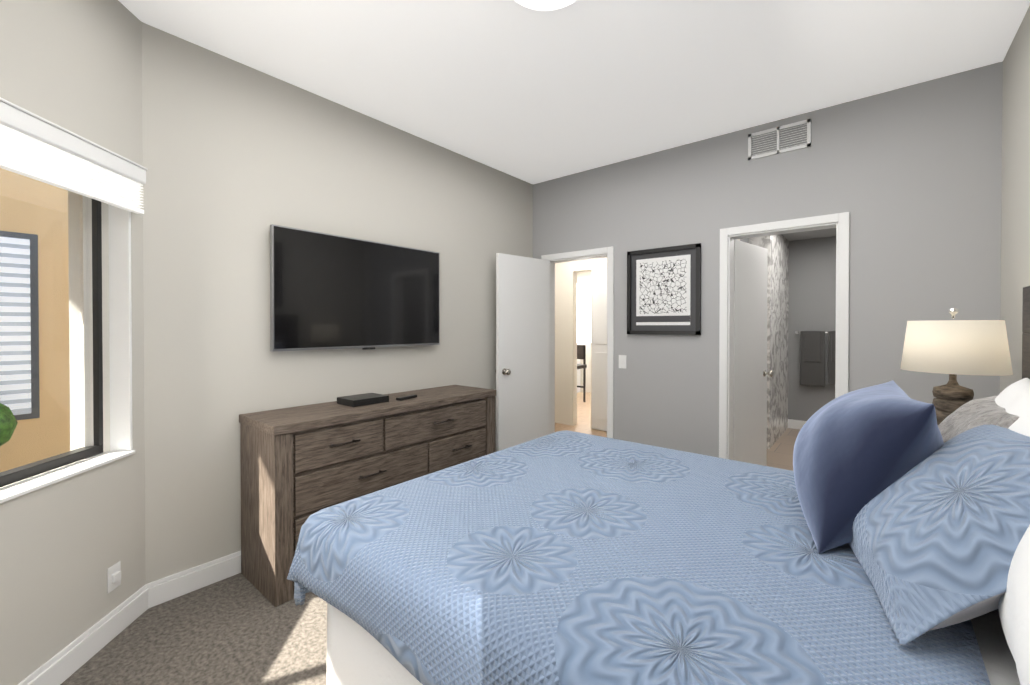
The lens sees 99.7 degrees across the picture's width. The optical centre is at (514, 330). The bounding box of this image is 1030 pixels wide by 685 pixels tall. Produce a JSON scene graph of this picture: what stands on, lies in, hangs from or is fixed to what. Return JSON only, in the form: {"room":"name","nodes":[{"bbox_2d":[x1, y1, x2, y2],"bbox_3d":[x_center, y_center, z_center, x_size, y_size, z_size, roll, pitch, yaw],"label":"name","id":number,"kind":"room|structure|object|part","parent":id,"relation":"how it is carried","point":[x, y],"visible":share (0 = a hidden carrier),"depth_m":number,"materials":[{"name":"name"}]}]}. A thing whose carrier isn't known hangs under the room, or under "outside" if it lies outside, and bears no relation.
{"room":"bedroom","nodes":[
{"label":"bedroom","id":0,"kind":"room"},
{"bbox_2d":[60,573,326,684],"bbox_3d":[-0.268,1.342,1.345,3.350,0.060,5.241,0,1,40],"label":"floor carpet","id":1,"kind":"object","parent":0,"point":[239,629],"depth_m":1.81,"materials":[{"name":"beige carpet"}]},
{"bbox_2d":[239,385,495,606],"bbox_3d":[-0.798,0.873,2.768,0.472,0.855,1.552,0,1,40],"label":"dresser","id":2,"kind":"object","parent":1,"relation":"on","point":[300,465],"visible":0.75,"depth_m":2.30,"materials":[{"name":"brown wood"}]},
{"bbox_2d":[337,393,388,406],"bbox_3d":[-0.932,0.425,2.667,0.191,0.038,0.240,0,1,40],"label":"cable box","id":3,"kind":"object","parent":2,"relation":"on","point":[362,399],"visible":1,"depth_m":2.62,"materials":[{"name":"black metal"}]},
{"bbox_2d":[396,394,416,400],"bbox_3d":[-0.701,0.435,2.814,0.040,0.016,0.160,0,1,28],"label":"remote","id":4,"kind":"object","parent":2,"relation":"on","point":[406,397],"visible":0.98,"depth_m":2.80,"materials":[{"name":"black plastic"}]},
{"bbox_2d":[287,286,1029,684],"bbox_3d":[0.547,0.575,1.560,2.158,1.470,1.820,0,1,40],"label":"bed","id":5,"kind":"object","parent":1,"relation":"on","point":[879,534],"visible":1,"depth_m":1.14,"materials":[{"name":"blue fabric"}]},
{"bbox_2d":[287,430,990,684],"bbox_3d":[0.411,0.863,1.664,1.818,0.447,1.792,0,1,40],"label":"quilt","id":6,"kind":"object","parent":5,"relation":"on","point":[566,557],"depth_m":1.18,"materials":[{"name":"blue fabric"}]},
{"bbox_3d":[0.561,0.800,1.538,1.925,0.260,1.550,0,1,40],"label":"mattress","id":7,"kind":"part","parent":5,"relation":"part of","materials":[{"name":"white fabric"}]},
{"bbox_2d":[995,378,1029,436],"bbox_3d":[1.473,0.402,1.272,0.204,0.520,0.700,21,13,38],"label":"pillow","id":8,"kind":"object","parent":5,"relation":"on","point":[1012,405],"depth_m":1.20,"materials":[{"name":"white fabric"}]},
{"bbox_2d":[998,525,1029,684],"bbox_3d":[0.948,0.408,0.642,0.217,0.520,0.700,28,18,36],"label":"pillow","id":9,"kind":"object","parent":5,"relation":"on","point":[1013,540],"depth_m":0.78,"materials":[{"name":"white fabric"}]},
{"bbox_3d":[1.345,0.581,0.899,0.085,1.470,1.820,0,1,40],"label":"headboard","id":10,"kind":"part","parent":5,"relation":"part of","materials":[{"name":"brown wood"}]},
{"bbox_3d":[1.933,0.977,1.947,0.472,0.660,0.480,0,1,40],"label":"nightstand","id":11,"kind":"object","parent":1,"relation":"on","visible":0},
{"bbox_2d":[900,307,1012,424],"bbox_3d":[1.946,0.271,1.931,0.350,0.750,0.350,0,1,40],"label":"lamp","id":12,"kind":"object","parent":11,"relation":"on","point":[953,349],"visible":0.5,"depth_m":1.83,"materials":[{"name":"beige fabric"}]},
{"bbox_3d":[1.946,0.070,1.929,0.350,0.225,0.350,0,1,40],"label":"lamp shade","id":13,"kind":"part","parent":12,"relation":"part of","materials":[{"name":"beige fabric"}]},
{"bbox_2d":[0,0,1029,684],"bbox_3d":[-0.373,-0.058,1.339,3.560,2.740,5.567,0,1,40],"label":"wall","id":14,"kind":"structure","parent":0,"point":[236,158],"depth_m":2.17,"materials":[{"name":"grey paint"}]},
{"bbox_2d":[0,169,134,502],"bbox_3d":[-1.726,-0.062,1.183,0.162,1.250,1.550,0,0,-5],"label":"window","id":15,"kind":"structure","parent":14,"relation":"in","point":[120,337],"depth_m":1.90,"materials":[{"name":"white"}]},
{"bbox_2d":[0,97,147,183],"bbox_3d":[-1.627,-0.695,1.187,0.057,0.073,1.596,0,0,-5],"label":"window valance","id":16,"kind":"object","parent":14,"relation":"attached to","point":[24,121],"visible":0.92,"depth_m":1.59,"materials":[{"name":"white"}]},
{"bbox_2d":[0,124,143,213],"bbox_3d":[-1.624,-0.587,1.188,0.029,0.130,1.570,0,0,-5],"label":"window blind slats","id":17,"kind":"structure","parent":16,"relation":"hanging from","point":[27,156],"depth_m":1.60,"materials":[{"name":"white"}]},
{"bbox_2d":[107,561,120,592],"bbox_3d":[-1.715,1.055,1.859,0.048,0.105,0.048,0,1,40],"label":"outlet","id":18,"kind":"object","parent":14,"relation":"attached to","point":[113,576],"visible":1,"depth_m":1.85,"materials":[{"name":"white plastic"}]},
{"bbox_2d":[17,551,240,684],"bbox_3d":[-0.634,1.252,1.701,2.132,0.115,5.120,0,1,40],"label":"baseboard","id":19,"kind":"structure","parent":14,"relation":"attached to","point":[66,662],"depth_m":1.81,"materials":[{"name":"white wood"}]},
{"bbox_2d":[270,224,439,351],"bbox_3d":[-0.982,-0.232,2.886,0.065,0.717,1.200,0,1,40],"label":"tv","id":20,"kind":"object","parent":14,"relation":"attached to","point":[329,291],"visible":1,"depth_m":2.75,"materials":[{"name":"black"}]},
{"bbox_2d":[118,0,1029,183],"bbox_3d":[-0.236,-1.468,1.361,3.350,0.080,5.341,0,1,40],"label":"ceiling","id":21,"kind":"structure","parent":0,"point":[517,90],"depth_m":2.30,"materials":[{"name":"white paint"}]},
{"bbox_2d":[514,0,575,10],"bbox_3d":[0.127,-1.379,1.698,0.404,0.105,0.404,0,1,40],"label":"ceiling light","id":22,"kind":"object","parent":21,"relation":"attached to","point":[544,5],"visible":1,"depth_m":1.79,"materials":[{"name":"white"}]},
{"bbox_2d":[555,257,606,430],"bbox_3d":[1.071,0.557,5.619,3.150,3.440,0.100,0,1,40],"label":"wall","id":23,"kind":"structure","parent":0,"point":[570,276],"depth_m":5.78,"materials":[{"name":"beige paint"}]},
{"bbox_2d":[577,283,590,342],"bbox_3d":[1.732,-0.347,8.486,1.700,1.200,0.029,0,1,40],"label":"window","id":24,"kind":"structure","parent":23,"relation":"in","point":[583,312],"depth_m":8.75,"materials":[{"name":"white glass"}]},
{"bbox_2d":[592,269,606,430],"bbox_3d":[1.270,0.249,5.362,0.720,2.040,0.037,0,1,40],"label":"closet door","id":25,"kind":"structure","parent":23,"relation":"in","point":[599,349],"depth_m":5.50,"materials":[{"name":"white wood"}]},
{"bbox_2d":[555,392,799,470],"bbox_3d":[1.749,1.305,5.856,5.900,0.060,4.280,0,1,40],"label":"floor","id":26,"kind":"structure","parent":0,"point":[780,452],"depth_m":5.33,"materials":[{"name":"wood"}]},
{"bbox_2d":[577,359,579,392],"bbox_3d":[0.597,0.784,8.371,0.630,0.940,1.570,0,1,40],"label":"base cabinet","id":27,"kind":"object","parent":26,"relation":"on","point":[578,376],"visible":0.04,"depth_m":8.73,"materials":[{"name":"white wood"}]},
{"bbox_2d":[577,345,586,401],"bbox_3d":[0.976,0.761,7.583,0.400,1.000,0.400,0,1,40],"label":"stool","id":28,"kind":"object","parent":26,"relation":"on","point":[581,351],"visible":0.27,"depth_m":7.60,"materials":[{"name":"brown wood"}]},
{"bbox_2d":[740,238,748,242],"bbox_3d":[2.425,0.064,4.702,0.100,2.440,3.180,0,1,40],"label":"wall","id":29,"kind":"structure","parent":0,"point":[746,240],"depth_m":4.69,"materials":[{"name":"grey paint"}]},
{"bbox_2d":[533,61,1002,457],"bbox_3d":[1.430,0.425,3.386,3.150,3.740,0.120,0,1,40],"label":"wall","id":30,"kind":"structure","parent":0,"point":[909,178],"depth_m":2.75,"materials":[{"name":"grey paint"}]},
{"bbox_2d":[495,253,549,451],"bbox_3d":[0.062,0.304,4.007,0.183,1.949,0.643,0,1,40],"label":"hall door","id":31,"kind":"structure","parent":30,"relation":"in","point":[522,370],"depth_m":3.94,"materials":[{"name":"white wood"}]},
{"bbox_2d":[619,355,625,368],"bbox_3d":[0.920,0.270,3.723,0.070,0.115,0.008,0,1,40],"label":"light switch","id":32,"kind":"object","parent":30,"relation":"attached to","point":[622,361],"visible":1,"depth_m":3.72,"materials":[{"name":"white plastic"}]},
{"bbox_2d":[627,243,700,334],"bbox_3d":[1.181,-0.313,3.487,0.590,0.695,0.031,0,1,40],"label":"picture frame","id":33,"kind":"object","parent":30,"relation":"attached to","point":[663,290],"visible":0.96,"depth_m":3.47,"materials":[{"name":"black wood"}]},
{"bbox_2d":[541,212,849,459],"bbox_3d":[1.226,0.271,3.554,2.390,2.045,0.152,0,1,40],"label":"door frame","id":34,"kind":"structure","parent":30,"relation":"attached to","point":[839,222],"depth_m":3.19,"materials":[{"name":"white wood"}]},
{"bbox_2d":[733,240,773,465],"bbox_3d":[1.919,0.295,3.496,0.202,1.974,0.635,0,1,40],"label":"bathroom door","id":35,"kind":"structure","parent":30,"relation":"in","point":[751,373],"depth_m":3.48,"materials":[{"name":"white wood"}]},
{"bbox_2d":[748,119,810,159],"bbox_3d":[1.803,-1.302,2.976,0.370,0.180,0.011,0,1,40],"label":"air vent","id":36,"kind":"object","parent":30,"relation":"in","point":[783,139],"visible":1,"depth_m":2.97,"materials":[{"name":"white metal"}]},
{"bbox_2d":[749,234,788,448],"bbox_3d":[3.080,0.060,5.249,0.210,2.440,1.300,0,1,40],"label":"wall","id":37,"kind":"structure","parent":0,"point":[777,246],"depth_m":5.03,"materials":[{"name":"stone"}]},
{"bbox_2d":[782,228,835,240],"bbox_3d":[3.028,-1.176,4.127,1.750,0.050,3.280,0,1,40],"label":"ceiling","id":38,"kind":"structure","parent":0,"point":[822,233],"depth_m":5.26,"materials":[{"name":"grey paint"}]},
{"bbox_2d":[788,236,835,420],"bbox_3d":[4.039,0.059,5.364,1.500,2.440,0.100,0,1,40],"label":"wall","id":39,"kind":"structure","parent":0,"point":[812,284],"depth_m":5.54,"materials":[{"name":"grey paint"}]},
{"bbox_2d":[788,419,806,429],"bbox_3d":[3.998,1.222,5.332,1.530,0.115,0.016,0,1,40],"label":"baseboard","id":40,"kind":"structure","parent":39,"relation":"attached to","point":[795,424],"depth_m":5.62,"materials":[{"name":"white wood"}]},
{"bbox_2d":[796,331,835,386],"bbox_3d":[3.851,0.353,5.391,0.620,0.692,0.102,0,1,40],"label":"towel","id":41,"kind":"object","parent":39,"relation":"attached to","point":[812,358],"visible":0.73,"depth_m":5.41,"materials":[{"name":"grey fabric"}]},
{"label":"outside","id":42,"kind":"structure","parent":0,"visible":0},
{"bbox_2d":[0,168,69,471],"bbox_3d":[-4.800,-0.705,3.461,0.150,4.000,8.700,0,1,40],"label":"wall","id":43,"kind":"structure","parent":42,"point":[52,387],"depth_m":3.96,"materials":[{"name":"beige paint"}]},
{"bbox_2d":[0,231,39,419],"bbox_3d":[-4.638,-0.031,3.508,0.045,1.650,1.070,0,1,40],"label":"window","id":44,"kind":"structure","parent":43,"relation":"in","point":[7,289],"depth_m":3.82,"materials":[{"name":"grey plastic"}]},
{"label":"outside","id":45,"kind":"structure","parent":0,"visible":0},
{"bbox_2d":[0,403,17,445],"bbox_3d":[-4.383,0.787,2.937,0.718,0.942,1.344,0,1,40],"label":"bush","id":46,"kind":"object","parent":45,"point":[6,432],"depth_m":3.31,"materials":[{"name":"green plant"}]}
]}

